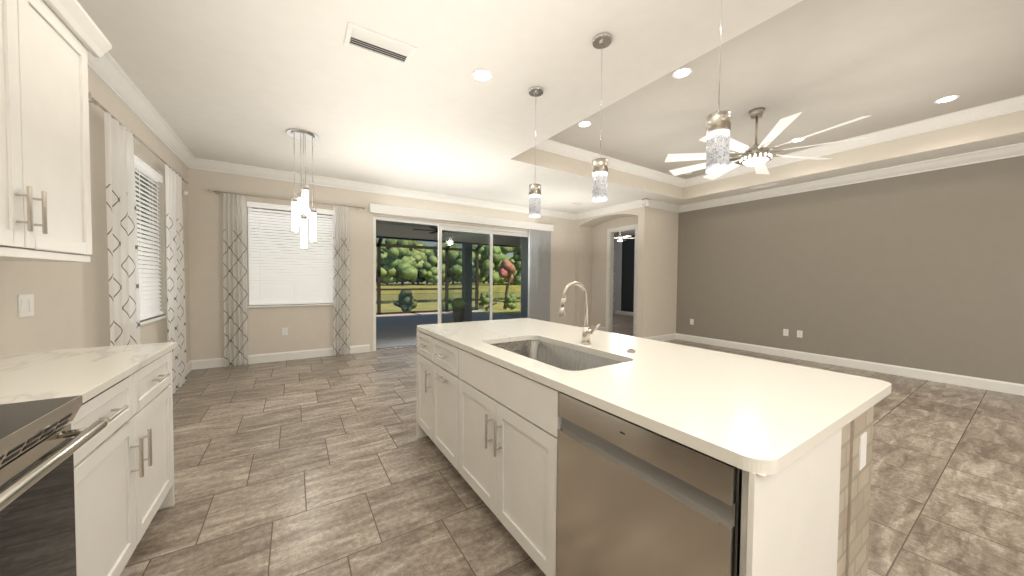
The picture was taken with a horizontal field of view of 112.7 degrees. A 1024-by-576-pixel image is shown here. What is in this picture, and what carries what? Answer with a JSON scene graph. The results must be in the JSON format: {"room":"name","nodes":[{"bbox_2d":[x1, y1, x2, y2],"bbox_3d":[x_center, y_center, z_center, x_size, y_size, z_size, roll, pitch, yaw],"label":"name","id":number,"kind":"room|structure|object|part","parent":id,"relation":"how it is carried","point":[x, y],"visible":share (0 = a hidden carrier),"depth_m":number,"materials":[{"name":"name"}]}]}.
{"room":"kitchen","nodes":[
{"label":"kitchen","id":0,"kind":"room"},
{"bbox_2d":[0,67,189,363],"bbox_3d":[-1.881,-0.232,0.556,0.150,2.993,9.677,0,2,-33],"label":"wall","id":1,"kind":"structure","parent":0,"point":[71,306],"depth_m":2.44,"materials":[{"name":"beige paint"}]},
{"bbox_2d":[17,294,33,317],"bbox_3d":[-2.594,0.094,1.823,0.009,0.118,0.118,0,2,-33],"label":"light switch","id":2,"kind":"object","parent":1,"relation":"attached to","point":[26,305],"visible":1,"depth_m":1.81,"materials":[{"name":"white plastic"}]},
{"bbox_2d":[0,0,111,262],"bbox_3d":[-1.724,-0.685,0.817,0.398,1.168,2.174,0,2,-33],"label":"upper cabinet","id":3,"kind":"object","parent":1,"relation":"attached to","point":[46,46],"visible":1,"depth_m":1.45,"materials":[{"name":"white wood"}]},
{"bbox_2d":[88,91,188,183],"bbox_3d":[-3.445,-1.292,3.228,0.110,0.055,2.500,0,2,-33],"label":"curtain rod","id":4,"kind":"object","parent":1,"relation":"attached to","point":[95,101],"visible":0.71,"depth_m":2.73,"materials":[{"name":"silver metal"}]},
{"bbox_2d":[104,111,140,345],"bbox_3d":[-3.040,-0.038,2.673,0.044,2.446,0.580,0,2,-33],"label":"curtain","id":5,"kind":"object","parent":4,"relation":"hanging from","point":[123,275],"visible":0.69,"depth_m":2.65,"materials":[{"name":"white fabric"}]},
{"bbox_2d":[165,164,186,393],"bbox_3d":[-3.795,-0.077,3.852,0.044,2.446,0.680,0,2,-33],"label":"curtain","id":6,"kind":"object","parent":4,"relation":"hanging from","point":[176,324],"visible":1,"depth_m":3.81,"materials":[{"name":"white fabric"}]},
{"bbox_2d":[87,52,198,168],"bbox_3d":[-1.805,-1.567,0.650,0.100,0.128,9.527,0,2,-33],"label":"crown molding","id":7,"kind":"structure","parent":1,"relation":"attached to","point":[108,71],"depth_m":3.01,"materials":[{"name":"white wood"}]},
{"bbox_2d":[135,169,154,277],"bbox_3d":[-3.615,-0.453,3.194,0.060,1.542,1.296,0,2,-33],"label":"window","id":8,"kind":"structure","parent":1,"relation":"in","point":[143,186],"depth_m":3.60,"materials":[{"name":"clear glass"}]},
{"bbox_2d":[134,155,163,320],"bbox_3d":[-3.554,-0.455,3.233,0.070,1.528,1.288,0,2,-33],"label":"window blind","id":9,"kind":"object","parent":8,"relation":"attached to","point":[149,295],"visible":0.4,"depth_m":3.48,"materials":[{"name":"white plastic"}]},
{"bbox_2d":[140,314,166,325],"bbox_3d":[-3.547,0.329,3.263,0.118,0.025,1.360,0,2,-33],"label":"trim","id":10,"kind":"structure","parent":1,"relation":"attached to","point":[148,321],"depth_m":3.39,"materials":[{"name":"white wood"}]},
{"bbox_2d":[186,360,193,373],"bbox_3d":[-3.454,1.115,3.187,0.016,0.130,3.627,0,2,-33],"label":"baseboard","id":11,"kind":"structure","parent":1,"relation":"attached to","point":[190,365],"depth_m":4.64,"materials":[{"name":"white wood"}]},
{"bbox_2d":[187,168,575,359],"bbox_3d":[-1.325,-0.395,6.743,7.758,2.993,0.150,0,2,-33],"label":"wall","id":12,"kind":"structure","parent":0,"point":[310,327],"depth_m":5.36,"materials":[{"name":"beige paint"}]},
{"bbox_2d":[194,344,369,369],"bbox_3d":[-3.445,1.057,5.335,2.288,0.130,0.016,0,2,-33],"label":"baseboard","id":13,"kind":"structure","parent":12,"relation":"attached to","point":[292,355],"depth_m":5.26,"materials":[{"name":"white wood"}]},
{"bbox_2d":[282,327,287,334],"bbox_3d":[-3.516,0.672,5.281,0.072,0.116,0.008,0,2,-33],"label":"electrical outlet","id":14,"kind":"object","parent":12,"relation":"attached to","point":[284,331],"visible":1,"depth_m":5.28,"materials":[{"name":"white plastic"}]},
{"bbox_2d":[207,189,364,209],"bbox_3d":[-3.357,-1.347,5.257,2.010,0.055,0.110,0,2,-33],"label":"curtain rod","id":15,"kind":"object","parent":12,"relation":"attached to","point":[219,192],"visible":1,"depth_m":5.06,"materials":[{"name":"silver metal"}]},
{"bbox_2d":[223,193,247,366],"bbox_3d":[-3.952,-0.106,4.877,0.270,2.446,0.074,0,2,-33],"label":"curtain","id":16,"kind":"object","parent":15,"relation":"hanging from","point":[235,301],"visible":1,"depth_m":4.88,"materials":[{"name":"white fabric"}]},
{"bbox_2d":[333,205,349,355],"bbox_3d":[-2.807,-0.116,5.610,0.250,2.446,0.074,0,2,-33],"label":"curtain","id":17,"kind":"object","parent":15,"relation":"hanging from","point":[341,302],"visible":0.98,"depth_m":5.61,"materials":[{"name":"white fabric"}]},
{"bbox_2d":[247,207,332,304],"bbox_3d":[-3.462,-0.512,5.416,1.158,1.541,0.060,0,2,-33],"label":"window","id":18,"kind":"structure","parent":12,"relation":"in","point":[273,255],"depth_m":5.12,"materials":[{"name":"clear glass"}]},
{"bbox_2d":[247,201,332,304],"bbox_3d":[-3.422,-0.511,5.355,1.150,1.528,0.070,0,2,-33],"label":"window blind","id":19,"kind":"object","parent":18,"relation":"attached to","point":[268,294],"visible":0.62,"depth_m":5.30,"materials":[{"name":"white plastic"}]},
{"bbox_2d":[248,303,332,307],"bbox_3d":[-3.421,0.273,5.363,1.222,0.025,0.118,0,2,-33],"label":"trim","id":20,"kind":"structure","parent":12,"relation":"attached to","point":[256,306],"depth_m":5.28,"materials":[{"name":"white wood"}]},
{"bbox_2d":[195,158,574,219],"bbox_3d":[-1.334,-1.723,6.545,7.008,0.128,0.100,0,2,-33],"label":"crown molding","id":21,"kind":"structure","parent":12,"relation":"attached to","point":[203,164],"depth_m":5.71,"materials":[{"name":"white wood"}]},
{"bbox_2d":[373,216,527,350],"bbox_3d":[-0.938,-0.086,7.013,3.636,2.373,0.131,0,2,-33],"label":"door frame","id":22,"kind":"structure","parent":12,"relation":"attached to","point":[467,228],"depth_m":6.91,"materials":[{"name":"metal"}]},
{"bbox_2d":[369,203,553,231],"bbox_3d":[-0.748,-1.379,6.921,4.020,0.150,0.111,0,2,-33],"label":"valance","id":23,"kind":"object","parent":12,"relation":"attached to","point":[415,213],"visible":0.92,"depth_m":6.62,"materials":[{"name":"white wood"}]},
{"bbox_2d":[528,230,550,321],"bbox_3d":[0.628,-0.126,7.839,0.608,2.370,0.090,0,2,-33],"label":"blind stack","id":24,"kind":"object","parent":23,"relation":"hanging from","point":[539,268],"visible":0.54,"depth_m":7.81,"materials":[{"name":"white fabric"}]},
{"bbox_2d":[521,237,523,317],"bbox_3d":[1.983,-0.519,12.388,3.900,2.993,0.150,0,2,-33],"label":"wall","id":25,"kind":"structure","parent":0,"point":[522,238],"depth_m":11.34,"materials":[{"name":"grey paint"}]},
{"bbox_2d":[523,237,527,317],"bbox_3d":[1.233,-0.462,10.054,0.120,2.993,2.973,0,2,-33],"label":"wall","id":26,"kind":"structure","parent":0,"point":[525,315],"depth_m":11.18,"materials":[{"name":"grey paint"}]},
{"bbox_2d":[77,0,1023,237],"bbox_3d":[2.202,-1.943,4.968,11.808,0.460,12.800,0,2,-33],"label":"ceiling","id":27,"kind":"structure","parent":0,"point":[248,82],"depth_m":3.04,"materials":[{"name":"white paint"}]},
{"bbox_2d":[286,128,318,249],"bbox_3d":[-2.349,-1.075,3.842,0.310,1.292,0.310,0,2,-33],"label":"dining chandelier","id":28,"kind":"object","parent":27,"relation":"hanging from","point":[300,209],"visible":1,"depth_m":3.81,"materials":[{"name":"white glass"}]},
{"bbox_2d":[344,22,416,65],"bbox_3d":[-0.905,-1.663,2.348,0.430,0.013,0.240,0,2,-33],"label":"ceiling vent","id":29,"kind":"object","parent":27,"relation":"in","point":[358,37],"visible":1,"depth_m":2.33,"materials":[{"name":"white metal"}]},
{"bbox_2d":[471,69,492,81],"bbox_3d":[-0.234,-1.669,2.682,0.170,0.006,0.170,0,2,-33],"label":"recessed light","id":30,"kind":"object","parent":27,"relation":"in","point":[482,75],"visible":1,"depth_m":2.67,"materials":[{"name":"white plastic"}]},
{"bbox_2d":[528,86,543,217],"bbox_3d":[0.199,-1.143,2.902,0.132,1.062,0.132,0,2,-33],"label":"pendant light","id":31,"kind":"object","parent":27,"relation":"hanging from","point":[535,188],"visible":0.98,"depth_m":2.87,"materials":[{"name":"glass"}]},
{"bbox_2d":[570,202,586,205],"bbox_3d":[1.414,-1.773,7.184,0.350,0.013,0.170,0,2,-33],"label":"recessed light","id":32,"kind":"object","parent":27,"relation":"in","point":[578,203],"visible":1,"depth_m":7.15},
{"bbox_2d":[578,121,591,126],"bbox_3d":[0.915,-2.063,4.295,0.170,0.006,0.170,0,2,-33],"label":"recessed light","id":33,"kind":"object","parent":27,"relation":"in","point":[584,123],"visible":1,"depth_m":4.29,"materials":[{"name":"white plastic"}]},
{"bbox_2d":[592,32,611,201],"bbox_3d":[0.595,-1.122,2.284,0.132,1.062,0.132,0,2,-33],"label":"pendant light","id":34,"kind":"object","parent":27,"relation":"hanging from","point":[603,40],"visible":1,"depth_m":2.25,"materials":[{"name":"glass"}]},
{"bbox_2d":[532,139,686,187],"bbox_3d":[1.713,-2.030,5.602,3.810,0.130,0.100,0,2,-33],"label":"crown molding","id":35,"kind":"structure","parent":27,"relation":"attached to","point":[555,147],"depth_m":5.54,"materials":[{"name":"white wood"}]},
{"bbox_2d":[615,236,634,241],"bbox_3d":[3.345,-1.657,10.660,1.276,0.400,1.288,0,2,-33],"label":"ceiling fan","id":36,"kind":"object","parent":27,"relation":"hanging from","point":[620,238],"visible":0.71,"depth_m":10.59,"materials":[{"name":"silver metal"}]},
{"bbox_2d":[672,67,691,77],"bbox_3d":[1.604,-2.027,3.217,0.170,0.006,0.170,0,2,-33],"label":"recessed light","id":37,"kind":"object","parent":27,"relation":"in","point":[683,72],"visible":1,"depth_m":3.21,"materials":[{"name":"white plastic"}]},
{"bbox_2d":[706,0,730,173],"bbox_3d":[1.004,-1.101,1.646,0.132,1.062,0.132,0,2,-33],"label":"pendant light","id":38,"kind":"object","parent":27,"relation":"hanging from","point":[718,126],"visible":1,"depth_m":1.62,"materials":[{"name":"glass"}]},
{"bbox_2d":[749,183,780,189],"bbox_3d":[4.265,-1.710,5.762,0.180,0.013,0.400,0,2,-33],"label":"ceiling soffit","id":39,"kind":"structure","parent":27,"relation":"attached to","point":[765,186],"depth_m":5.74,"materials":[{"name":"beige paint"}]},
{"bbox_2d":[665,107,874,179],"bbox_3d":[2.801,-1.735,3.927,1.922,0.608,1.935,0,2,-33],"label":"room ceiling fan","id":40,"kind":"object","parent":27,"relation":"hanging from","point":[757,156],"visible":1,"depth_m":3.89,"materials":[{"name":"silver metal"}]},
{"bbox_2d":[687,95,1023,186],"bbox_3d":[4.560,-1.983,4.813,0.100,0.130,4.500,0,2,-33],"label":"crown molding","id":41,"kind":"structure","parent":27,"relation":"attached to","point":[1014,104],"depth_m":4.31,"materials":[{"name":"white wood"}]},
{"bbox_2d":[934,95,959,102],"bbox_3d":[4.636,-2.012,3.638,0.170,0.006,0.170,0,2,-33],"label":"recessed light","id":42,"kind":"object","parent":27,"relation":"in","point":[947,99],"visible":1,"depth_m":3.63,"materials":[{"name":"white plastic"}]},
{"bbox_2d":[120,310,1023,575],"bbox_3d":[-0.526,1.181,5.106,16.600,0.064,16.100,0,2,-33],"label":"floor","id":43,"kind":"structure","parent":0,"point":[326,466],"depth_m":2.19,"materials":[{"name":"tile"}]},
{"bbox_2d":[0,395,107,575],"bbox_3d":[-1.350,0.801,0.555,0.722,0.936,0.758,0,2,-33],"label":"range","id":44,"kind":"object","parent":43,"relation":"on","point":[39,446],"visible":1,"depth_m":0.88,"materials":[{"name":"metal"}]},
{"bbox_2d":[0,342,176,575],"bbox_3d":[-1.889,0.786,1.344,0.667,0.915,1.144,0,2,-33],"label":"base cabinet","id":45,"kind":"object","parent":43,"relation":"on","point":[124,475],"visible":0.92,"depth_m":1.37,"materials":[{"name":"white wood"}]},
{"bbox_2d":[253,231,482,314],"bbox_3d":[-5.418,-0.689,9.664,11.400,3.350,2.950,0,2,-33],"label":"screen enclosure","id":46,"kind":"object","parent":43,"relation":"on","point":[379,244],"visible":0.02,"depth_m":12.67,"materials":[{"name":"brown metal"}]},
{"bbox_2d":[252,207,520,320],"bbox_3d":[-4.205,-0.359,6.939,12.400,2.860,3.283,0,2,-33],"label":"roof","id":47,"kind":"structure","parent":43,"relation":"on","point":[394,230],"depth_m":10.00,"materials":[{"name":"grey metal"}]},
{"bbox_2d":[413,227,458,233],"bbox_3d":[-1.792,-1.507,8.350,1.222,0.320,1.168,0,2,-33],"label":"fan","id":48,"kind":"object","parent":47,"relation":"hanging from","point":[434,231],"visible":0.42,"depth_m":8.28,"materials":[{"name":"black metal"}]},
{"bbox_2d":[451,298,465,322],"bbox_3d":[-1.555,0.648,9.954,0.440,0.722,0.418,0,2,-33],"label":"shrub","id":49,"kind":"object","parent":43,"relation":"on","point":[458,310],"depth_m":9.82,"materials":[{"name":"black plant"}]},
{"bbox_2d":[417,330,890,575],"bbox_3d":[0.316,0.803,2.027,1.124,0.884,2.412,0,2,-33],"label":"kitchen island","id":50,"kind":"object","parent":43,"relation":"on","point":[498,425],"depth_m":1.32,"materials":[{"name":"wood"}]},
{"bbox_2d":[556,392,741,575],"bbox_3d":[0.566,0.770,1.176,0.581,0.760,0.600,0,2,-33],"label":"dishwasher","id":51,"kind":"object","parent":50,"relation":"in","point":[633,499],"visible":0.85,"depth_m":0.98,"materials":[{"name":"metal"}]},
{"bbox_2d":[417,318,891,473],"bbox_3d":[0.338,0.337,2.026,1.102,0.048,2.432,0,2,-33],"label":"island countertop","id":52,"kind":"structure","parent":50,"relation":"on","point":[761,414],"depth_m":1.21,"materials":[{"name":"white stone"}]},
{"bbox_2d":[489,338,628,369],"bbox_3d":[0.197,0.465,1.870,0.490,0.227,0.900,0,2,-33],"label":"sink","id":53,"kind":"object","parent":52,"relation":"in","point":[555,353],"depth_m":2.13,"materials":[{"name":"silver metal"}]},
{"bbox_2d":[559,281,599,344],"bbox_3d":[0.385,0.147,1.941,0.237,0.370,0.134,0,2,-33],"label":"faucet","id":54,"kind":"object","parent":52,"relation":"on","point":[586,332],"visible":1,"depth_m":2.00,"materials":[{"name":"silver metal"}]},
{"bbox_3d":[0.630,0.330,1.804,0.041,0.016,0.042,0,2,-33],"label":"air switch button","id":55,"kind":"part","parent":52,"relation":"part of","materials":[{"name":"silver metal"}]},
{"bbox_2d":[575,206,662,337],"bbox_3d":[2.377,-0.392,7.850,0.630,2.993,1.977,0,2,-33],"label":"wall","id":56,"kind":"structure","parent":0,"point":[657,263],"depth_m":7.62,"materials":[{"name":"beige paint"}]},
{"bbox_2d":[591,326,604,330],"bbox_3d":[2.150,1.020,8.513,0.016,0.130,0.480,0,2,-33],"label":"baseboard","id":57,"kind":"structure","parent":56,"relation":"attached to","point":[599,328],"depth_m":8.46,"materials":[{"name":"white wood"}]},
{"bbox_2d":[575,198,650,219],"bbox_3d":[2.136,-1.719,7.530,0.100,0.128,1.970,0,2,-33],"label":"crown molding","id":58,"kind":"structure","parent":56,"relation":"attached to","point":[646,202],"depth_m":7.36,"materials":[{"name":"white wood"}]},
{"bbox_2d":[605,224,637,336],"bbox_3d":[2.582,-0.161,7.931,0.140,2.529,0.890,0,2,-33],"label":"door frame","id":59,"kind":"structure","parent":56,"relation":"attached to","point":[609,284],"depth_m":8.20,"materials":[{"name":"white wood"}]},
{"bbox_2d":[614,235,634,311],"bbox_3d":[5.022,-0.465,11.395,0.150,2.993,5.100,0,2,-33],"label":"wall","id":60,"kind":"structure","parent":0,"point":[625,251],"depth_m":12.58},
{"bbox_2d":[613,249,615,313],"bbox_3d":[3.800,-0.253,12.983,0.074,2.438,0.420,0,2,-33],"label":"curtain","id":61,"kind":"object","parent":60,"relation":"attached to","point":[614,285],"visible":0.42,"depth_m":12.88,"materials":[{"name":"grey fabric"}]},
{"bbox_2d":[615,310,633,315],"bbox_3d":[4.940,0.966,11.389,0.016,0.130,4.800,0,2,-33],"label":"baseboard","id":62,"kind":"structure","parent":60,"relation":"attached to","point":[616,312],"depth_m":12.61,"materials":[{"name":"white wood"}]},
{"bbox_2d":[663,210,678,334],"bbox_3d":[3.359,-0.371,7.393,0.533,2.993,0.150,0,2,-33],"label":"wall","id":63,"kind":"structure","parent":0,"point":[670,219],"depth_m":7.33,"materials":[{"name":"beige paint"}]},
{"bbox_2d":[645,334,677,340],"bbox_3d":[3.101,1.064,7.177,1.138,0.130,0.016,0,2,-33],"label":"baseboard","id":64,"kind":"structure","parent":63,"relation":"attached to","point":[666,337],"depth_m":7.26,"materials":[{"name":"white wood"}]},
{"bbox_2d":[651,200,678,211],"bbox_3d":[3.135,-1.697,7.058,1.050,0.128,0.100,0,2,-33],"label":"crown molding","id":65,"kind":"structure","parent":63,"relation":"attached to","point":[654,203],"depth_m":7.08,"materials":[{"name":"white wood"}]},
{"bbox_2d":[676,156,1023,383],"bbox_3d":[5.721,-0.268,4.336,0.150,2.993,7.850,0,2,-33],"label":"wall","id":66,"kind":"structure","parent":0,"point":[923,270],"depth_m":4.92,"materials":[{"name":"beige paint"}]},
{"bbox_2d":[783,329,788,335],"bbox_3d":[4.680,0.760,5.830,0.008,0.116,0.072,0,2,-33],"label":"electrical outlet","id":67,"kind":"object","parent":66,"relation":"attached to","point":[785,332],"visible":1,"depth_m":5.83,"materials":[{"name":"white plastic"}]},
{"bbox_2d":[797,330,802,337],"bbox_3d":[4.782,0.765,5.670,0.008,0.116,0.072,0,2,-33],"label":"electrical outlet","id":68,"kind":"object","parent":66,"relation":"attached to","point":[799,333],"visible":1,"depth_m":5.67,"materials":[{"name":"white plastic"}]},
{"bbox_2d":[678,334,1023,395],"bbox_3d":[5.639,1.164,4.330,0.016,0.130,7.550,0,2,-33],"label":"baseboard","id":69,"kind":"structure","parent":66,"relation":"attached to","point":[988,384],"depth_m":4.91,"materials":[{"name":"white wood"}]},
{"bbox_2d":[679,142,1023,211],"bbox_3d":[5.596,-1.600,4.283,0.100,0.128,7.430,0,2,-33],"label":"crown molding","id":70,"kind":"structure","parent":66,"relation":"attached to","point":[1014,150],"depth_m":4.86,"materials":[{"name":"white wood"}]},
{"label":"outside","id":71,"kind":"structure","parent":0,"visible":0},
{"bbox_2d":[252,282,520,316],"bbox_3d":[-18.536,0.080,47.526,140.000,0.730,180.000,0,2,-33],"label":"lawn","id":72,"kind":"structure","parent":71,"point":[425,306],"depth_m":40.43,"materials":[{"name":"green plant"}]},
{"bbox_2d":[267,233,307,283],"bbox_3d":[-29.267,-3.987,43.746,6.009,7.369,5.820,0,2,-33],"label":"tree","id":73,"kind":"object","parent":72,"relation":"on","point":[284,258],"depth_m":42.41,"materials":[{"name":"green plant"}]},
{"bbox_2d":[376,238,383,277],"bbox_3d":[-24.994,-5.337,56.524,9.886,9.443,7.810,0,2,-33],"label":"tree","id":74,"kind":"object","parent":72,"relation":"on","point":[382,251],"depth_m":57.33,"materials":[{"name":"green plant"}]},
{"bbox_2d":[376,241,387,281],"bbox_3d":[-24.425,-4.846,62.632,5.942,8.155,5.690,0,2,-33],"label":"tree","id":75,"kind":"object","parent":72,"relation":"on","point":[384,249],"depth_m":62.05,"materials":[{"name":"green plant"}]},
{"bbox_2d":[376,252,397,284],"bbox_3d":[-18.435,-2.801,49.526,3.585,4.851,4.512,0,2,-33],"label":"tree","id":76,"kind":"object","parent":72,"relation":"on","point":[386,278],"depth_m":48.44,"materials":[{"name":"green plant"}]},
{"bbox_2d":[381,239,421,281],"bbox_3d":[-18.950,-4.995,58.921,8.680,8.742,6.967,0,2,-33],"label":"tree","id":77,"kind":"object","parent":72,"relation":"on","point":[388,248],"depth_m":57.06,"materials":[{"name":"green plant"}]},
{"bbox_2d":[386,240,417,285],"bbox_3d":[-16.309,-3.898,49.582,3.989,7.107,5.688,0,2,-33],"label":"tree","id":78,"kind":"object","parent":72,"relation":"on","point":[406,262],"depth_m":48.25,"materials":[{"name":"green plant"}]},
{"bbox_2d":[394,290,416,311],"bbox_3d":[-4.138,0.614,13.231,0.882,1.220,0.849,0,2,-33],"label":"shrub","id":79,"kind":"object","parent":72,"relation":"on","point":[412,303],"depth_m":12.99,"materials":[{"name":"green plant"}]},
{"bbox_2d":[408,252,422,284],"bbox_3d":[-15.938,-3.131,54.616,3.883,5.297,4.279,0,2,-33],"label":"tree","id":80,"kind":"object","parent":72,"relation":"on","point":[417,265],"depth_m":53.79,"materials":[{"name":"green plant"}]},
{"bbox_2d":[409,241,426,283],"bbox_3d":[-16.139,-4.640,61.325,6.663,7.952,5.308,0,2,-33],"label":"tree","id":81,"kind":"object","parent":72,"relation":"on","point":[421,252],"depth_m":59.71,"materials":[{"name":"green plant"}]},
{"bbox_2d":[419,242,434,283],"bbox_3d":[-16.086,-4.963,67.028,7.424,8.283,8.859,0,2,-33],"label":"tree","id":82,"kind":"object","parent":72,"relation":"on","point":[429,253],"depth_m":65.44,"materials":[{"name":"green plant"}]},
{"bbox_2d":[419,256,437,284],"bbox_3d":[-12.801,-2.803,54.160,3.965,4.697,2.888,0,2,-33],"label":"tree","id":83,"kind":"object","parent":72,"relation":"on","point":[425,272],"depth_m":53.27,"materials":[{"name":"green plant"}]},
{"bbox_2d":[422,243,458,284],"bbox_3d":[-12.036,-4.348,57.243,6.962,7.667,5.496,0,2,-33],"label":"tree","id":84,"kind":"object","parent":72,"relation":"on","point":[443,261],"depth_m":56.47,"materials":[{"name":"green plant"}]},
{"bbox_2d":[442,294,453,309],"bbox_3d":[-2.735,0.735,14.374,0.714,0.948,0.612,0,2,-33],"label":"shrub","id":85,"kind":"object","parent":72,"relation":"on","point":[451,300],"depth_m":14.19,"materials":[{"name":"green plant"}]},
{"bbox_2d":[434,243,474,283],"bbox_3d":[-11.334,-5.004,65.482,7.515,8.526,6.783,0,2,-33],"label":"tree","id":86,"kind":"object","parent":72,"relation":"on","point":[459,252],"depth_m":64.66,"materials":[{"name":"green plant"}]},
{"bbox_2d":[451,254,479,282],"bbox_3d":[-7.996,-3.253,57.001,5.331,5.536,5.257,0,2,-33],"label":"tree","id":87,"kind":"object","parent":72,"relation":"on","point":[458,270],"depth_m":55.51,"materials":[{"name":"green plant"}]},
{"bbox_2d":[472,261,483,282],"bbox_3d":[-7.411,-3.036,61.530,4.350,4.913,3.829,0,2,-33],"label":"tree","id":88,"kind":"object","parent":72,"relation":"on","point":[480,277],"depth_m":60.86,"materials":[{"name":"green plant"}]},
{"bbox_2d":[472,245,486,283],"bbox_3d":[-6.626,-5.359,74.315,5.969,8.846,7.706,0,2,-33],"label":"tree","id":89,"kind":"object","parent":72,"relation":"on","point":[474,247],"depth_m":73.53,"materials":[{"name":"green plant"}]},
{"bbox_2d":[474,247,487,282],"bbox_3d":[-6.804,-4.692,69.316,6.838,7.790,6.018,0,2,-33],"label":"tree","id":90,"kind":"object","parent":72,"relation":"on","point":[484,276],"depth_m":68.95,"materials":[{"name":"green plant"}]},
{"bbox_2d":[479,291,496,310],"bbox_3d":[-1.097,0.673,15.207,0.696,1.062,0.723,0,2,-33],"label":"shrub","id":91,"kind":"object","parent":72,"relation":"on","point":[484,301],"depth_m":15.05,"materials":[{"name":"green plant"}]},
{"bbox_2d":[479,246,506,284],"bbox_3d":[-3.690,-4.199,59.566,5.248,7.397,5.774,0,2,-33],"label":"tree","id":92,"kind":"object","parent":72,"relation":"on","point":[497,264],"depth_m":58.20,"materials":[{"name":"green plant"}]},
{"bbox_2d":[499,259,515,308],"bbox_3d":[-0.265,-0.195,17.818,1.087,2.608,0.967,0,2,-33],"label":"tree","id":93,"kind":"object","parent":72,"relation":"on","point":[510,267],"depth_m":17.54,"materials":[{"name":"pink plant"}]},
{"bbox_2d":[500,247,515,283],"bbox_3d":[0.065,-5.412,71.039,8.508,9.249,10.100,0,2,-33],"label":"tree","id":94,"kind":"object","parent":72,"relation":"on","point":[506,249],"depth_m":69.75,"materials":[{"name":"green plant"}]},
{"bbox_2d":[503,293,516,309],"bbox_3d":[-0.017,0.700,16.361,0.670,0.913,0.592,0,2,-33],"label":"shrub","id":95,"kind":"object","parent":72,"relation":"on","point":[509,300],"depth_m":16.22,"materials":[{"name":"green plant"}]},
{"bbox_2d":[504,259,520,284],"bbox_3d":[0.423,-2.948,63.471,5.820,4.750,5.590,0,2,-33],"label":"tree","id":96,"kind":"object","parent":72,"relation":"on","point":[513,261],"depth_m":61.57,"materials":[{"name":"green plant"}]},
{"bbox_2d":[512,246,520,285],"bbox_3d":[0.965,-1.113,23.379,2.177,4.141,2.023,0,2,-33],"label":"tree","id":97,"kind":"object","parent":72,"relation":"on","point":[517,260],"depth_m":23.29,"materials":[{"name":"green plant"}]},
{"bbox_2d":[376,292,520,303],"bbox_3d":[-8.570,1.065,31.964,140.000,0.180,19.000,0,2,-33],"label":"pond water","id":98,"kind":"structure","parent":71,"point":[385,299],"depth_m":34.28,"materials":[{"name":"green liquid"}]}
]}

